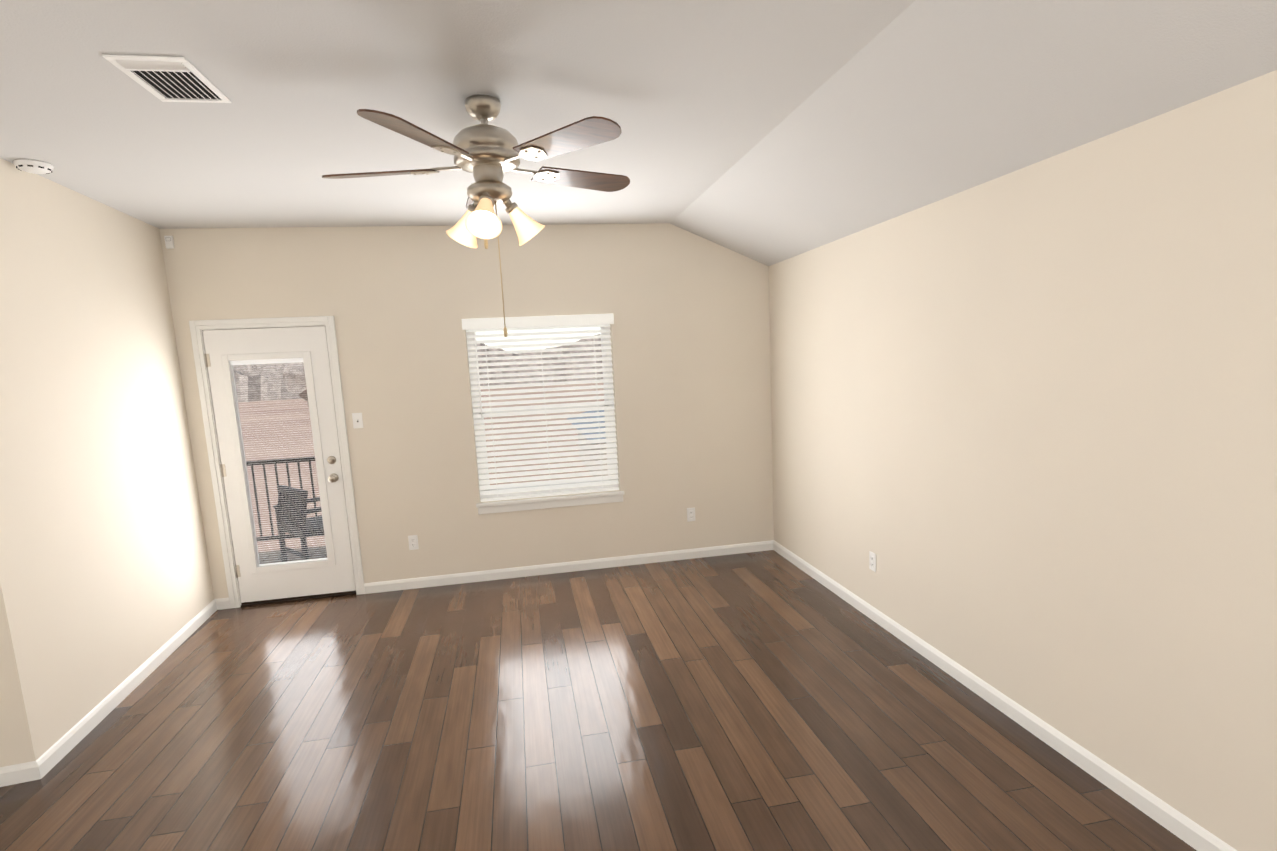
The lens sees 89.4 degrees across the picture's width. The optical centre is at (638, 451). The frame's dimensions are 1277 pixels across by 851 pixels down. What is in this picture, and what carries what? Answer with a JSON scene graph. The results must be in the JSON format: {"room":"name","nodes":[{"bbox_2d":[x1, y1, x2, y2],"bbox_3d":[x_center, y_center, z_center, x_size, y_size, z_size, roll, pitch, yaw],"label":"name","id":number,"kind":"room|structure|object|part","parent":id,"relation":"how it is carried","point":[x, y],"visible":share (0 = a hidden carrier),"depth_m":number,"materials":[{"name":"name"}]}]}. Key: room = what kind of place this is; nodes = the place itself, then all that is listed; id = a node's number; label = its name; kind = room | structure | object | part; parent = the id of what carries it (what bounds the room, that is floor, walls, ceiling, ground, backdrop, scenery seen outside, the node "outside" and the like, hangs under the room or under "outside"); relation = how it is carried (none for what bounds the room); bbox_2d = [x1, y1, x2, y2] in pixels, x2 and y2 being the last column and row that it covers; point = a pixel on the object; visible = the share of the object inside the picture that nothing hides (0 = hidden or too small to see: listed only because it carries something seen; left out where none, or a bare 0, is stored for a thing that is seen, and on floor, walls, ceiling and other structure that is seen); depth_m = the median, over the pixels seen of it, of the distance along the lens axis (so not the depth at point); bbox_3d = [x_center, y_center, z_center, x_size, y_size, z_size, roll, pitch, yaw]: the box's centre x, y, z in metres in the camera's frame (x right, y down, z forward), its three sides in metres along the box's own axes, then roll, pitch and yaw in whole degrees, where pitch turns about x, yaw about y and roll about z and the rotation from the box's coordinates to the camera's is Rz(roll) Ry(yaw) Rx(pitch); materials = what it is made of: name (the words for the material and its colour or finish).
{"room":"empty living room","nodes":[
{"label":"empty living room","id":0,"kind":"room"},
{"bbox_2d":[0,158,213,766],"bbox_3d":[-3.004,0.126,1.275,1.111,3.050,6.616,-4,8,-10],"label":"wall","id":1,"kind":"structure","parent":0,"point":[106,588],"depth_m":3.34,"materials":[{"name":"beige paint"}]},
{"bbox_2d":[0,597,230,786],"bbox_3d":[-2.880,1.261,3.781,0.163,0.082,2.078,-4,8,-10],"label":"baseboard","id":2,"kind":"structure","parent":1,"relation":"attached to","point":[33,770],"depth_m":3.28,"materials":[{"name":"white wood"}]},
{"bbox_2d":[159,223,773,598],"bbox_3d":[-1.474,-0.481,4.972,5.538,3.050,0.160,-4,8,-10],"label":"wall","id":3,"kind":"structure","parent":0,"point":[690,343],"depth_m":4.98,"materials":[{"name":"beige paint"}]},
{"bbox_2d":[164,236,174,248],"bbox_3d":[-3.208,-1.435,4.413,0.048,0.084,0.023,-4,8,-10],"label":"sensor","id":4,"kind":"object","parent":3,"relation":"attached to","point":[169,242],"visible":1,"depth_m":4.40,"materials":[{"name":"white plastic"}]},
{"bbox_2d":[189,316,364,607],"bbox_3d":[-2.638,0.076,4.832,0.945,2.102,0.219,-4,8,-10],"label":"door frame","id":5,"kind":"structure","parent":3,"relation":"attached to","point":[198,328],"depth_m":4.69,"materials":[{"name":"white painted wood"}]},
{"bbox_2d":[203,326,355,603],"bbox_3d":[-2.622,0.116,4.741,0.812,2.016,0.128,-4,8,-10],"label":"door","id":6,"kind":"structure","parent":3,"relation":"in","point":[332,573],"depth_m":4.75,"materials":[{"name":"white wood"}]},
{"bbox_3d":[-2.632,0.095,4.708,0.786,1.644,0.073,-4,8,-10],"label":"door hardware","id":7,"kind":"part","parent":6,"relation":"part of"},
{"bbox_2d":[352,413,363,428],"bbox_3d":[-2.088,-0.232,4.793,0.070,0.115,0.020,-4,8,-10],"label":"switch plate","id":8,"kind":"object","parent":3,"relation":"attached to","point":[357,418],"visible":1,"depth_m":4.80,"materials":[{"name":"white plastic"}]},
{"bbox_2d":[408,535,418,549],"bbox_3d":[-1.742,0.702,4.991,0.070,0.115,0.010,-4,8,-10],"label":"electrical outlet plate","id":9,"kind":"object","parent":3,"relation":"attached to","point":[413,541],"depth_m":4.99,"materials":[{"name":"white plastic"}]},
{"bbox_2d":[466,327,623,513],"bbox_3d":[-0.738,-0.299,5.118,1.173,1.493,0.182,-4,8,-10],"label":"window","id":10,"kind":"structure","parent":3,"relation":"in","point":[553,490],"depth_m":5.16,"materials":[{"name":"white plastic"}]},
{"bbox_2d":[461,313,618,501],"bbox_3d":[-0.734,-0.346,5.074,1.153,1.413,0.086,-4,8,-10],"label":"window blind","id":11,"kind":"object","parent":10,"relation":"attached to","point":[474,325],"visible":0.96,"depth_m":5.08,"materials":[{"name":"white plastic"}]},
{"bbox_2d":[364,540,771,593],"bbox_3d":[-0.483,0.929,5.265,3.311,0.082,0.014,-4,8,-10],"label":"baseboard","id":12,"kind":"structure","parent":3,"relation":"attached to","point":[515,572],"depth_m":5.23,"materials":[{"name":"white wood"}]},
{"bbox_2d":[687,507,694,521],"bbox_3d":[0.441,0.524,5.392,0.070,0.115,0.010,-4,8,-10],"label":"electrical outlet plate","id":13,"kind":"object","parent":3,"relation":"attached to","point":[690,511],"depth_m":5.39,"materials":[{"name":"white plastic"}]},
{"bbox_2d":[0,550,1196,850],"bbox_3d":[-0.756,1.528,1.901,5.538,0.120,6.936,-4,8,-10],"label":"floor","id":14,"kind":"structure","parent":0,"point":[770,700],"depth_m":2.93,"materials":[{"name":"brown wood"}]},
{"bbox_2d":[0,0,1276,265],"bbox_3d":[-0.892,-1.230,1.504,5.538,0.840,6.936,-4,8,-10],"label":"ceiling","id":15,"kind":"structure","parent":0,"point":[768,132],"depth_m":2.42,"materials":[{"name":"paint"}]},
{"bbox_2d":[13,159,53,173],"bbox_3d":[-2.817,-1.323,3.007,0.140,0.039,0.140,-4,8,-10],"label":"smoke detector","id":16,"kind":"object","parent":15,"relation":"attached to","point":[33,166],"visible":1,"depth_m":2.97,"materials":[{"name":"white plastic"}]},
{"bbox_2d":[102,54,231,102],"bbox_3d":[-1.619,-1.286,2.242,0.237,0.013,0.362,-4,8,-10],"label":"ceiling vent","id":17,"kind":"object","parent":15,"relation":"in","point":[175,79],"visible":1,"depth_m":2.22,"materials":[{"name":"white plastic"}]},
{"bbox_2d":[322,95,629,336],"bbox_3d":[-0.619,-0.935,2.658,1.280,0.922,1.257,-4,8,-10],"label":"ceiling fan","id":18,"kind":"object","parent":15,"relation":"hanging from","point":[485,153],"visible":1,"depth_m":2.51,"materials":[{"name":"silver metal"}]},
{"bbox_2d":[769,70,1276,850],"bbox_3d":[1.819,-0.228,2.083,0.160,3.050,6.776,-4,8,-10],"label":"wall","id":19,"kind":"structure","parent":0,"point":[1025,434],"depth_m":2.45,"materials":[{"name":"beige paint"}]},
{"bbox_2d":[869,551,875,571],"bbox_3d":[1.448,0.679,3.995,0.010,0.115,0.070,-4,8,-10],"label":"electrical outlet plate","id":20,"kind":"object","parent":19,"relation":"attached to","point":[872,556],"depth_m":3.99,"materials":[{"name":"white plastic"}]},
{"bbox_2d":[772,540,1236,850],"bbox_3d":[1.791,1.235,2.356,0.015,0.082,6.615,-4,8,-10],"label":"baseboard","id":21,"kind":"structure","parent":19,"relation":"attached to","point":[1170,818],"depth_m":2.73,"materials":[{"name":"white wood"}]},
{"label":"outside","id":22,"kind":"structure","parent":0,"visible":0},
{"bbox_2d":[258,546,326,563],"bbox_3d":[-3.227,1.167,5.790,3.350,0.180,1.575,-4,8,-10],"label":"deck","id":23,"kind":"object","parent":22,"point":[311,553],"depth_m":6.30,"materials":[{"name":"black"}]},
{"bbox_2d":[246,456,323,541],"bbox_3d":[-3.390,0.515,6.403,3.360,0.949,0.080,-4,8,-10],"label":"railing","id":24,"kind":"object","parent":23,"relation":"on","point":[292,460],"depth_m":6.31,"materials":[{"name":"black metal"}]},
{"bbox_2d":[273,485,323,561],"bbox_3d":[-2.916,0.661,5.912,0.564,0.753,0.566,4,11,41],"label":"outdoor chair","id":25,"kind":"object","parent":23,"relation":"on","point":[302,499],"depth_m":5.70,"materials":[{"name":"plastic"}]},
{"bbox_2d":[238,383,603,551],"bbox_3d":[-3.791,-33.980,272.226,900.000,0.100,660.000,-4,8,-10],"label":"ground","id":26,"kind":"structure","parent":22,"point":[294,427],"depth_m":45.47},
{"bbox_2d":[233,334,602,406],"bbox_3d":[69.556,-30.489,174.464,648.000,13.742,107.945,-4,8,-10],"label":"trees","id":27,"kind":"object","parent":26,"relation":"on","point":[269,376],"depth_m":146.88,"materials":[{"name":"plant"}]},
{"bbox_2d":[567,410,607,476],"bbox_3d":[7.111,-1.576,30.030,20.000,3.650,11.000,-4,8,-10],"label":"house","id":28,"kind":"structure","parent":26,"relation":"on","point":[591,439],"depth_m":27.32,"materials":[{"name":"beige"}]}
]}

